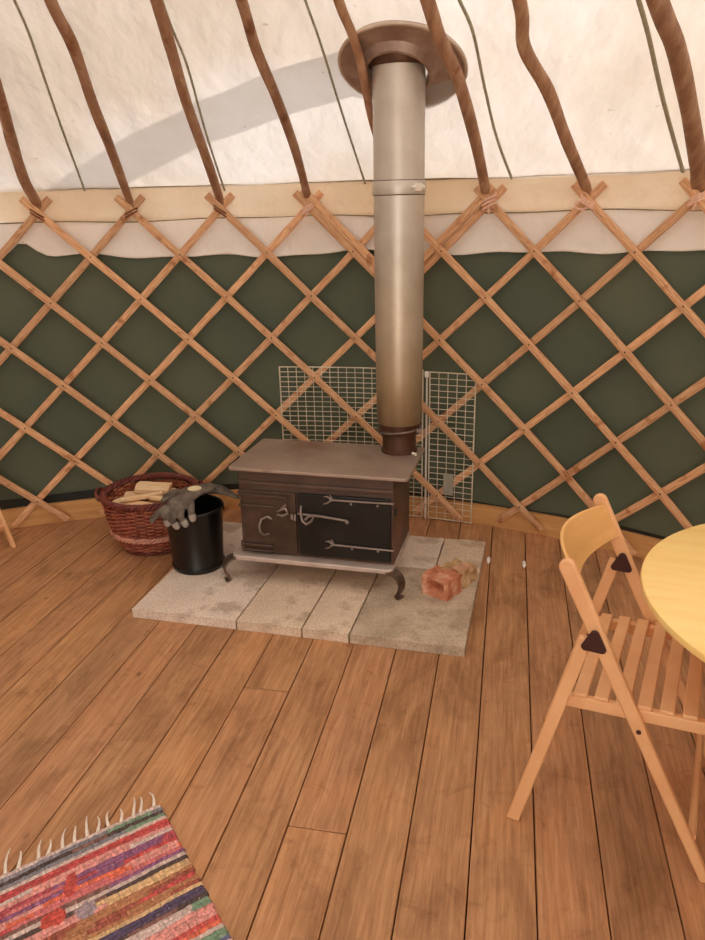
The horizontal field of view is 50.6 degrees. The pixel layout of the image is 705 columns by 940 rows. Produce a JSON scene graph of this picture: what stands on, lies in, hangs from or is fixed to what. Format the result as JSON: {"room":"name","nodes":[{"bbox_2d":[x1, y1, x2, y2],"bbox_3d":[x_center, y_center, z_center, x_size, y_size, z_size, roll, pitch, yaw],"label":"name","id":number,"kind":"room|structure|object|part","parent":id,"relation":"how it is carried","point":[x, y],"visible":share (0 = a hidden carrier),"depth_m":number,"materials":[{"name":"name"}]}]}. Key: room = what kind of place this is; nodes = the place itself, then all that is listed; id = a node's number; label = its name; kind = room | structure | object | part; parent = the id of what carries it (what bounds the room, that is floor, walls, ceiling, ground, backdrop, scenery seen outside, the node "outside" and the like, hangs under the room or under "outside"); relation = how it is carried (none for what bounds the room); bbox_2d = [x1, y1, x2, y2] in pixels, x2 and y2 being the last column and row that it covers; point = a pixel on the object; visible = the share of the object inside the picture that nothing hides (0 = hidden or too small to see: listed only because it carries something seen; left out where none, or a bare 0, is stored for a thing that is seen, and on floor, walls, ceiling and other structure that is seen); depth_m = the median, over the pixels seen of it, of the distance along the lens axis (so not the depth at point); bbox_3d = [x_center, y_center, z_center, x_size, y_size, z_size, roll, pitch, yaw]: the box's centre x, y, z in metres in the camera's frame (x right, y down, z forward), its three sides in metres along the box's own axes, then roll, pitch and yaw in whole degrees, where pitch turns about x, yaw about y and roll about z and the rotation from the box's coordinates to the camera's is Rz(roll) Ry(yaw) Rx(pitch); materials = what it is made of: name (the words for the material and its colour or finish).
{"room":"traditional dwelling","nodes":[
{"label":"traditional dwelling","id":0,"kind":"room"},
{"bbox_2d":[0,170,700,222],"bbox_3d":[-0.686,-0.295,0.730,6.391,0.181,6.197,-1,19,0],"label":"wall","id":1,"kind":"structure","parent":0,"point":[661,191],"depth_m":3.56,"materials":[{"name":"fabric"}]},
{"bbox_2d":[0,78,41,208],"bbox_3d":[-1.351,-1.451,2.820,0.067,0.890,1.295,-6,20,-14],"label":"pole","id":2,"kind":"object","parent":1,"relation":"attached to","point":[9,133],"visible":1,"depth_m":3.14,"materials":[{"name":"brown wood"}]},
{"bbox_2d":[44,0,133,207],"bbox_3d":[-1.027,-1.478,2.880,0.060,0.893,1.300,-3,19,-4],"label":"pole","id":3,"kind":"object","parent":1,"relation":"attached to","point":[53,7],"visible":0.97,"depth_m":2.88,"materials":[{"name":"brown wood"}]},
{"bbox_2d":[150,0,223,204],"bbox_3d":[-0.662,-1.494,2.893,0.054,0.889,1.289,-1,19,1],"label":"pole","id":4,"kind":"object","parent":1,"relation":"attached to","point":[158,6],"visible":0.99,"depth_m":2.91,"materials":[{"name":"brown wood"}]},
{"bbox_2d":[163,1,225,190],"bbox_3d":[-0.635,-1.509,2.994,0.024,0.709,1.070,-1,19,2],"label":"rope","id":5,"kind":"object","parent":4,"relation":"attached to","point":[173,31],"visible":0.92,"depth_m":3.02,"materials":[{"name":"fabric"}]},
{"bbox_2d":[235,0,310,198],"bbox_3d":[-0.319,-1.492,2.864,0.060,0.883,1.286,2,20,9],"label":"pole","id":6,"kind":"object","parent":1,"relation":"attached to","point":[263,67],"visible":0.98,"depth_m":2.88,"materials":[{"name":"brown wood"}]},
{"bbox_2d":[130,178,466,187],"bbox_3d":[-0.688,-0.333,0.618,6.370,0.017,6.370,-1,19,0],"label":"trim","id":7,"kind":"structure","parent":1,"relation":"attached to","point":[425,178],"depth_m":3.53,"materials":[{"name":"brown fabric"}]},
{"bbox_2d":[0,209,701,223],"bbox_3d":[-0.685,-0.234,0.810,6.371,0.019,6.072,-1,19,0],"label":"trim","id":8,"kind":"structure","parent":1,"relation":"attached to","point":[586,209],"depth_m":3.57,"materials":[{"name":"beige fabric"}]},
{"bbox_2d":[333,0,372,134],"bbox_3d":[0.034,-1.471,2.793,0.058,0.883,1.292,4,20,15],"label":"pole","id":9,"kind":"object","parent":1,"relation":"attached to","point":[340,5],"visible":0.62,"depth_m":2.68,"materials":[{"name":"brown wood"}]},
{"bbox_2d":[420,0,490,195],"bbox_3d":[0.353,-1.439,2.674,0.076,0.891,1.293,7,21,23],"label":"pole","id":10,"kind":"object","parent":1,"relation":"attached to","point":[442,44],"visible":0.97,"depth_m":2.73,"materials":[{"name":"brown wood"}]},
{"bbox_2d":[512,0,591,194],"bbox_3d":[0.623,-1.397,2.536,0.100,0.889,1.290,11,23,31],"label":"pole","id":11,"kind":"object","parent":1,"relation":"attached to","point":[526,52],"visible":0.97,"depth_m":2.64,"materials":[{"name":"brown wood"}]},
{"bbox_2d":[645,0,704,190],"bbox_3d":[0.963,-1.326,2.293,0.104,0.888,1.292,14,24,37],"label":"pole","id":12,"kind":"object","parent":1,"relation":"attached to","point":[662,13],"visible":1,"depth_m":2.41,"materials":[{"name":"brown wood"}]},
{"bbox_2d":[636,0,684,172],"bbox_3d":[1.001,-1.333,2.465,0.026,0.636,0.967,13,24,35],"label":"rope","id":13,"kind":"object","parent":12,"relation":"attached to","point":[639,2],"visible":1,"depth_m":2.51,"materials":[{"name":"fabric"}]},
{"bbox_2d":[0,508,704,939],"bbox_3d":[-0.609,1.280,1.172,6.675,0.025,6.636,3,20,11],"label":"floor","id":14,"kind":"structure","parent":0,"point":[285,769],"depth_m":2.26,"materials":[{"name":"brown wood"}]},
{"bbox_2d":[0,509,15,547],"bbox_3d":[-2.041,0.032,3.587,0.508,0.795,0.487,13,24,35],"label":"folding chair","id":15,"kind":"object","parent":14,"relation":"on","point":[3,524],"visible":1,"depth_m":3.74,"materials":[{"name":"brown wood"}]},
{"bbox_2d":[0,792,232,939],"bbox_3d":[-0.618,1.109,1.597,0.704,0.015,0.940,-13,23,-30],"label":"rag rug","id":16,"kind":"object","parent":14,"relation":"on","point":[132,878],"visible":1,"depth_m":1.82,"materials":[{"name":"fabric"}]},
{"bbox_2d":[94,472,203,555],"bbox_3d":[-0.995,0.222,3.710,0.514,0.304,0.482,-1,19,0],"label":"wicker basket","id":17,"kind":"object","parent":14,"relation":"on","point":[146,545],"visible":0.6,"depth_m":3.56,"materials":[{"name":"brown wicker"}]},
{"bbox_3d":[-1.237,0.113,3.644,0.039,0.047,0.131,-2,19,-3],"label":"handle","id":18,"kind":"part","parent":17,"relation":"part of","materials":[{"name":"brown wicker"}]},
{"bbox_2d":[112,498,152,511],"bbox_3d":[-1.063,0.167,3.607,0.210,0.027,0.088,9,22,26],"label":"stick","id":19,"kind":"object","parent":17,"relation":"in","point":[136,502],"visible":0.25,"depth_m":3.60,"materials":[{"name":"beige wood"}]},
{"bbox_2d":[120,491,161,502],"bbox_3d":[-1.025,0.129,3.626,0.208,0.027,0.031,-11,22,-27],"label":"stick","id":20,"kind":"object","parent":19,"relation":"on","point":[141,496],"visible":0.94,"depth_m":3.61,"materials":[{"name":"beige wood"}]},
{"bbox_2d":[132,511,150,537],"bbox_3d":[-1.047,0.261,3.712,0.063,0.212,0.072,2,20,9],"label":"stick","id":21,"kind":"object","parent":17,"relation":"in","point":[146,511],"visible":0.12,"depth_m":3.69,"materials":[{"name":"brown wood"}]},
{"bbox_2d":[124,488,175,498],"bbox_3d":[-1.012,0.119,3.737,0.253,0.030,0.077,-4,19,-8],"label":"stick","id":22,"kind":"object","parent":17,"relation":"in","point":[127,493],"visible":0.29,"depth_m":3.71,"materials":[{"name":"beige wood"}]},
{"bbox_2d":[135,481,171,493],"bbox_3d":[-0.993,0.088,3.725,0.174,0.046,0.088,0,19,3],"label":"stick","id":23,"kind":"object","parent":22,"relation":"on","point":[143,487],"visible":0.89,"depth_m":3.70,"materials":[{"name":"beige wood"}]},
{"bbox_2d":[148,499,160,529],"bbox_3d":[-0.993,0.232,3.793,0.072,0.211,0.063,-8,20,-19],"label":"stick","id":24,"kind":"object","parent":17,"relation":"in","point":[149,500],"visible":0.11,"depth_m":3.74,"materials":[{"name":"brown wood"}]},
{"label":"stick","id":25,"kind":"object","parent":17,"relation":"in","visible":0},
{"bbox_2d":[149,495,162,500],"bbox_3d":[-0.921,0.137,3.600,0.128,0.019,0.031,6,21,21],"label":"stick","id":26,"kind":"object","parent":25,"relation":"on","point":[152,497],"visible":0.47,"depth_m":3.60,"materials":[{"name":"beige wood"}]},
{"bbox_2d":[132,521,279,628],"bbox_3d":[-0.572,0.450,3.435,0.458,0.043,0.925,4,20,14],"label":"paving slab","id":27,"kind":"object","parent":14,"relation":"on","point":[205,599],"visible":0.56,"depth_m":3.17,"materials":[{"name":"stone"}]},
{"bbox_2d":[165,494,224,574],"bbox_3d":[-0.709,0.281,3.378,0.276,0.322,0.271,-1,19,0],"label":"bucket","id":28,"kind":"object","parent":27,"relation":"on","point":[197,548],"visible":0.76,"depth_m":3.30,"materials":[{"name":"black metal"}]},
{"bbox_2d":[149,483,214,529],"bbox_3d":[-0.718,0.162,3.228,0.294,0.157,0.155,-18,25,-40],"label":"glove","id":29,"kind":"object","parent":28,"relation":"on","point":[176,506],"visible":1,"depth_m":3.19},
{"bbox_2d":[161,483,237,503],"bbox_3d":[-0.686,0.095,3.386,0.353,0.075,0.143,-1,19,0],"label":"glove","id":30,"kind":"object","parent":28,"relation":"on","point":[219,489],"visible":0.62,"depth_m":3.34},
{"bbox_3d":[-0.712,0.144,3.369,0.276,0.057,0.079,-1,19,0],"label":"handle","id":31,"kind":"part","parent":28,"relation":"part of","materials":[{"name":"black metal"}]},
{"bbox_2d":[222,439,424,600],"bbox_3d":[-0.126,0.195,3.290,0.820,0.520,0.480,4,20,14],"label":"wood stove","id":32,"kind":"object","parent":27,"relation":"on","point":[329,505],"visible":1,"depth_m":3.12,"materials":[{"name":"metal"}]},
{"bbox_3d":[-0.507,0.425,3.269,0.119,0.117,0.064,-8,20,-19],"label":"leg","id":33,"kind":"part","parent":32,"relation":"part of","materials":[{"name":"metal"}]},
{"bbox_3d":[-0.368,0.237,3.154,0.065,0.092,0.019,-6,20,-12],"label":"handle","id":34,"kind":"part","parent":32,"relation":"part of","materials":[{"name":"silver metal"}]},
{"bbox_3d":[-0.351,0.221,3.174,0.241,0.282,0.014,4,20,14],"label":"door","id":35,"kind":"part","parent":32,"relation":"part of","materials":[{"name":"brown metal"}]},
{"bbox_3d":[-0.157,0.070,3.068,0.660,0.016,0.014,4,20,14],"label":"moulding","id":36,"kind":"part","parent":32,"relation":"part of","materials":[{"name":"metal"}]},
{"bbox_3d":[-0.101,-0.050,3.223,0.768,0.014,0.424,4,20,14],"label":"plate","id":37,"kind":"part","parent":32,"relation":"part of","materials":[{"name":"brown metal"}]},
{"bbox_3d":[-0.034,0.239,3.092,0.396,0.280,0.016,4,20,14],"label":"door","id":38,"kind":"part","parent":32,"relation":"part of","materials":[{"name":"black metal"}]},
{"bbox_3d":[0.159,0.470,3.098,0.119,0.117,0.064,14,25,37],"label":"leg","id":39,"kind":"part","parent":32,"relation":"part of","materials":[{"name":"metal"}]},
{"bbox_2d":[372,62,425,455],"bbox_3d":[0.176,-1.591,2.757,0.217,3.189,0.209,5,20,17],"label":"stovepipe","id":40,"kind":"object","parent":32,"relation":"on","point":[398,88],"visible":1,"depth_m":2.93,"materials":[{"name":"metal"}]},
{"bbox_2d":[0,183,495,527],"bbox_3d":[-1.017,-0.471,3.637,3.316,1.658,0.494,-3,19,-6],"label":"wall","id":41,"kind":"structure","parent":14,"relation":"on","point":[90,257],"depth_m":3.78,"materials":[{"name":"brown wood"}]},
{"bbox_2d":[29,209,44,221],"bbox_3d":[-1.491,-1.206,3.530,0.065,0.065,0.063,-1,19,0],"label":"twine lashing","id":42,"kind":"object","parent":41,"relation":"attached to","point":[29,209],"visible":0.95,"depth_m":3.50,"materials":[{"name":"brown fabric"}]},
{"bbox_2d":[124,207,137,218],"bbox_3d":[-1.070,-1.247,3.602,0.067,0.062,0.063,-1,19,0],"label":"twine lashing","id":43,"kind":"object","parent":41,"relation":"attached to","point":[136,207],"visible":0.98,"depth_m":3.58,"materials":[{"name":"brown fabric"}]},
{"bbox_2d":[213,205,226,216],"bbox_3d":[-0.641,-1.258,3.623,0.067,0.065,0.062,-1,19,0],"label":"twine lashing","id":44,"kind":"object","parent":41,"relation":"attached to","point":[213,205],"visible":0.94,"depth_m":3.60,"materials":[{"name":"brown fabric"}]},
{"bbox_2d":[301,202,313,217],"bbox_3d":[-0.212,-1.254,3.587,0.069,0.077,0.066,-1,19,0],"label":"twine lashing","id":45,"kind":"object","parent":41,"relation":"attached to","point":[306,209],"visible":1,"depth_m":3.56,"materials":[{"name":"beige fabric"}]},
{"bbox_2d":[237,564,336,636],"bbox_3d":[-0.216,0.472,3.348,0.269,0.043,0.924,4,20,14],"label":"paving slab","id":46,"kind":"object","parent":14,"relation":"on","point":[288,598],"visible":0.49,"depth_m":3.09,"materials":[{"name":"beige stone"}]},
{"bbox_2d":[302,570,377,642],"bbox_3d":[0.008,0.486,3.293,0.185,0.043,0.925,4,20,14],"label":"paving slab","id":47,"kind":"object","parent":14,"relation":"on","point":[336,613],"visible":0.57,"depth_m":3.04,"materials":[{"name":"beige stone"}]},
{"bbox_2d":[279,366,423,516],"bbox_3d":[-0.003,-0.146,3.932,0.755,0.797,0.029,3,20,12],"label":"guard","id":48,"kind":"object","parent":14,"relation":"on","point":[312,367],"visible":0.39,"depth_m":3.90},
{"bbox_2d":[350,567,478,656],"bbox_3d":[0.274,0.559,3.067,0.437,0.044,0.594,4,20,14],"label":"paving slab","id":49,"kind":"object","parent":14,"relation":"on","point":[419,621],"visible":0.79,"depth_m":2.94,"materials":[{"name":"beige stone"}]},
{"bbox_2d":[421,558,478,600],"bbox_3d":[0.420,0.450,3.172,0.138,0.090,0.286,14,25,37],"label":"brick","id":50,"kind":"object","parent":49,"relation":"on","point":[444,581],"visible":1,"depth_m":3.11,"materials":[{"name":"orange brick"}]},
{"bbox_2d":[396,535,443,569],"bbox_3d":[0.293,0.399,3.525,0.238,0.043,0.345,4,20,14],"label":"paving slab","id":51,"kind":"object","parent":14,"relation":"on","point":[419,552],"visible":0.59,"depth_m":3.49,"materials":[{"name":"concrete"}]},
{"bbox_2d":[424,371,428,517],"bbox_3d":[0.377,-0.117,3.830,0.022,0.790,0.015,-1,19,0],"label":"post","id":52,"kind":"object","parent":14,"relation":"on","point":[426,373],"visible":1,"depth_m":3.81,"materials":[{"name":"metal"}]},
{"bbox_2d":[428,371,475,523],"bbox_3d":[0.501,-0.105,3.795,0.238,0.789,0.008,6,21,21],"label":"guard","id":53,"kind":"object","parent":14,"relation":"on","point":[430,372],"visible":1,"depth_m":3.79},
{"bbox_2d":[443,473,452,495],"bbox_3d":[0.494,0.075,3.853,0.052,0.118,0.008,6,21,21],"label":"tag","id":54,"kind":"object","parent":53,"relation":"hanging from","point":[447,478],"visible":1,"depth_m":3.85,"materials":[{"name":"beige paper"}]},
{"bbox_2d":[437,539,484,577],"bbox_3d":[0.507,0.409,3.471,0.195,0.049,0.345,4,20,14],"label":"paving slab","id":55,"kind":"object","parent":14,"relation":"on","point":[469,551],"visible":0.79,"depth_m":3.49,"materials":[{"name":"beige stone"}]},
{"bbox_2d":[392,528,537,939],"bbox_3d":[-0.650,1.306,1.192,6.640,0.034,6.640,-1,19,0],"label":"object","id":56,"kind":"structure","parent":14,"relation":"attached to","point":[460,528],"depth_m":2.20,"materials":[{"name":"brown wood"}]},
{"bbox_2d":[300,177,704,555],"bbox_3d":[0.966,-0.391,3.263,2.660,1.672,0.325,11,23,31],"label":"wall","id":57,"kind":"structure","parent":14,"relation":"on","point":[635,252],"depth_m":3.40,"materials":[{"name":"brown wood"}]},
{"bbox_2d":[481,192,496,213],"bbox_3d":[0.613,-1.199,3.347,0.070,0.093,0.066,-1,19,0],"label":"twine lashing","id":58,"kind":"object","parent":57,"relation":"attached to","point":[489,202],"visible":1,"depth_m":3.32,"materials":[{"name":"beige fabric"}]},
{"bbox_2d":[574,194,595,210],"bbox_3d":[0.989,-1.133,3.156,0.083,0.070,0.066,14,25,37],"label":"twine lashing","id":59,"kind":"object","parent":57,"relation":"attached to","point":[583,200],"visible":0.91,"depth_m":3.13,"materials":[{"name":"brown fabric"}]},
{"bbox_2d":[687,191,704,210],"bbox_3d":[1.344,-1.052,2.909,0.067,0.077,0.068,-1,19,0],"label":"twine lashing","id":60,"kind":"object","parent":57,"relation":"attached to","point":[693,201],"visible":0.98,"depth_m":2.89,"materials":[{"name":"beige fabric"}]},
{"bbox_2d":[506,493,704,882],"bbox_3d":[0.740,0.530,1.984,0.508,0.795,0.487,8,21,25],"label":"folding chair","id":61,"kind":"object","parent":14,"relation":"on","point":[583,533],"visible":0.97,"depth_m":1.87,"materials":[{"name":"brown wood"}]},
{"bbox_3d":[0.494,0.668,1.896,0.178,0.605,0.020,8,21,25],"label":"leg","id":62,"kind":"part","parent":61,"relation":"part of","materials":[{"name":"brown wood"}]},
{"bbox_3d":[0.696,0.530,2.276,0.178,0.605,0.020,8,21,25],"label":"leg","id":63,"kind":"part","parent":61,"relation":"part of","materials":[{"name":"brown wood"}]},
{"bbox_3d":[0.603,0.202,1.938,0.118,0.104,0.434,8,21,25],"label":"backrest","id":64,"kind":"part","parent":61,"relation":"part of","materials":[{"name":"brown wood"}]},
{"bbox_3d":[0.678,0.605,1.775,0.420,0.795,0.020,8,21,25],"label":"rail","id":65,"kind":"part","parent":61,"relation":"part of","materials":[{"name":"brown wood"}]},
{"bbox_3d":[0.876,0.462,2.127,0.366,0.054,0.020,8,21,25],"label":"seat rail","id":66,"kind":"part","parent":61,"relation":"part of","materials":[{"name":"brown wood"}]},
{"bbox_3d":[0.696,0.585,1.787,0.366,0.054,0.020,8,21,25],"label":"seat rail","id":67,"kind":"part","parent":61,"relation":"part of","materials":[{"name":"brown wood"}]},
{"bbox_3d":[0.880,0.467,2.155,0.420,0.795,0.020,8,21,25],"label":"rail","id":68,"kind":"part","parent":61,"relation":"part of","materials":[{"name":"brown wood"}]},
{"bbox_2d":[640,524,704,662],"bbox_3d":[1.170,0.638,1.743,1.004,0.729,1.004,-1,19,0],"label":"round table","id":69,"kind":"object","parent":14,"relation":"on","point":[672,574],"visible":1,"depth_m":1.73,"materials":[{"name":"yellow wood"}]},
{"bbox_2d":[0,242,704,536],"bbox_3d":[-0.669,0.484,1.006,6.437,1.410,6.247,-1,19,0],"label":"wall","id":70,"kind":"structure","parent":0,"point":[631,302],"depth_m":3.76,"materials":[{"name":"green fabric"}]},
{"bbox_2d":[0,489,661,558],"bbox_3d":[-0.652,1.220,1.162,6.384,0.118,6.384,-1,19,0],"label":"baseboard","id":71,"kind":"structure","parent":70,"relation":"attached to","point":[483,514],"depth_m":3.91,"materials":[{"name":"brown wood"}]},
{"bbox_2d":[0,484,666,539],"bbox_3d":[-0.656,1.111,1.224,6.397,0.092,6.208,-1,19,0],"label":"trim","id":72,"kind":"structure","parent":70,"relation":"attached to","point":[87,494],"depth_m":3.98,"materials":[{"name":"brown wood"}]},
{"bbox_2d":[9,242,704,257],"bbox_3d":[-0.685,-0.087,0.808,6.391,0.103,6.196,-1,19,0],"label":"trim","id":73,"kind":"structure","parent":70,"relation":"attached to","point":[699,249],"depth_m":3.60,"materials":[{"name":"white fabric"}]},
{"bbox_2d":[0,0,704,191],"bbox_3d":[-0.705,-1.092,0.351,6.894,1.981,6.894,-16,24,-36],"label":"ceiling","id":74,"kind":"structure","parent":0,"point":[595,54],"depth_m":2.88,"materials":[{"name":"fabric"}]},
{"bbox_2d":[13,0,85,190],"bbox_3d":[-1.189,-1.501,2.890,0.019,0.761,1.164,-4,20,-8],"label":"rope","id":75,"kind":"object","parent":74,"relation":"attached to","point":[14,1],"visible":1,"depth_m":2.91,"materials":[{"name":"fabric"}]},
{"bbox_2d":[304,0,365,183],"bbox_3d":[-0.086,-1.515,2.858,0.016,0.761,1.164,4,20,14],"label":"rope","id":76,"kind":"object","parent":74,"relation":"attached to","point":[305,1],"visible":1,"depth_m":2.90,"materials":[{"name":"fabric"}]},
{"bbox_2d":[338,20,467,99],"bbox_3d":[0.186,-1.502,2.781,0.482,0.229,0.428,-1,19,0],"label":"flange","id":77,"kind":"object","parent":74,"relation":"attached to","point":[388,41],"visible":0.66,"depth_m":2.67,"materials":[{"name":"metal"}]},
{"bbox_2d":[458,0,512,179],"bbox_3d":[0.471,-1.446,2.724,0.036,0.698,1.064,8,21,24],"label":"rope","id":78,"kind":"object","parent":74,"relation":"attached to","point":[460,2],"visible":1,"depth_m":2.76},
{"bbox_2d":[0,210,704,256],"bbox_3d":[-0.685,-0.133,0.787,6.398,0.196,6.207,-1,19,0],"label":"wall","id":79,"kind":"structure","parent":0,"point":[585,232],"depth_m":3.60,"materials":[{"name":"fabric"}]}
]}

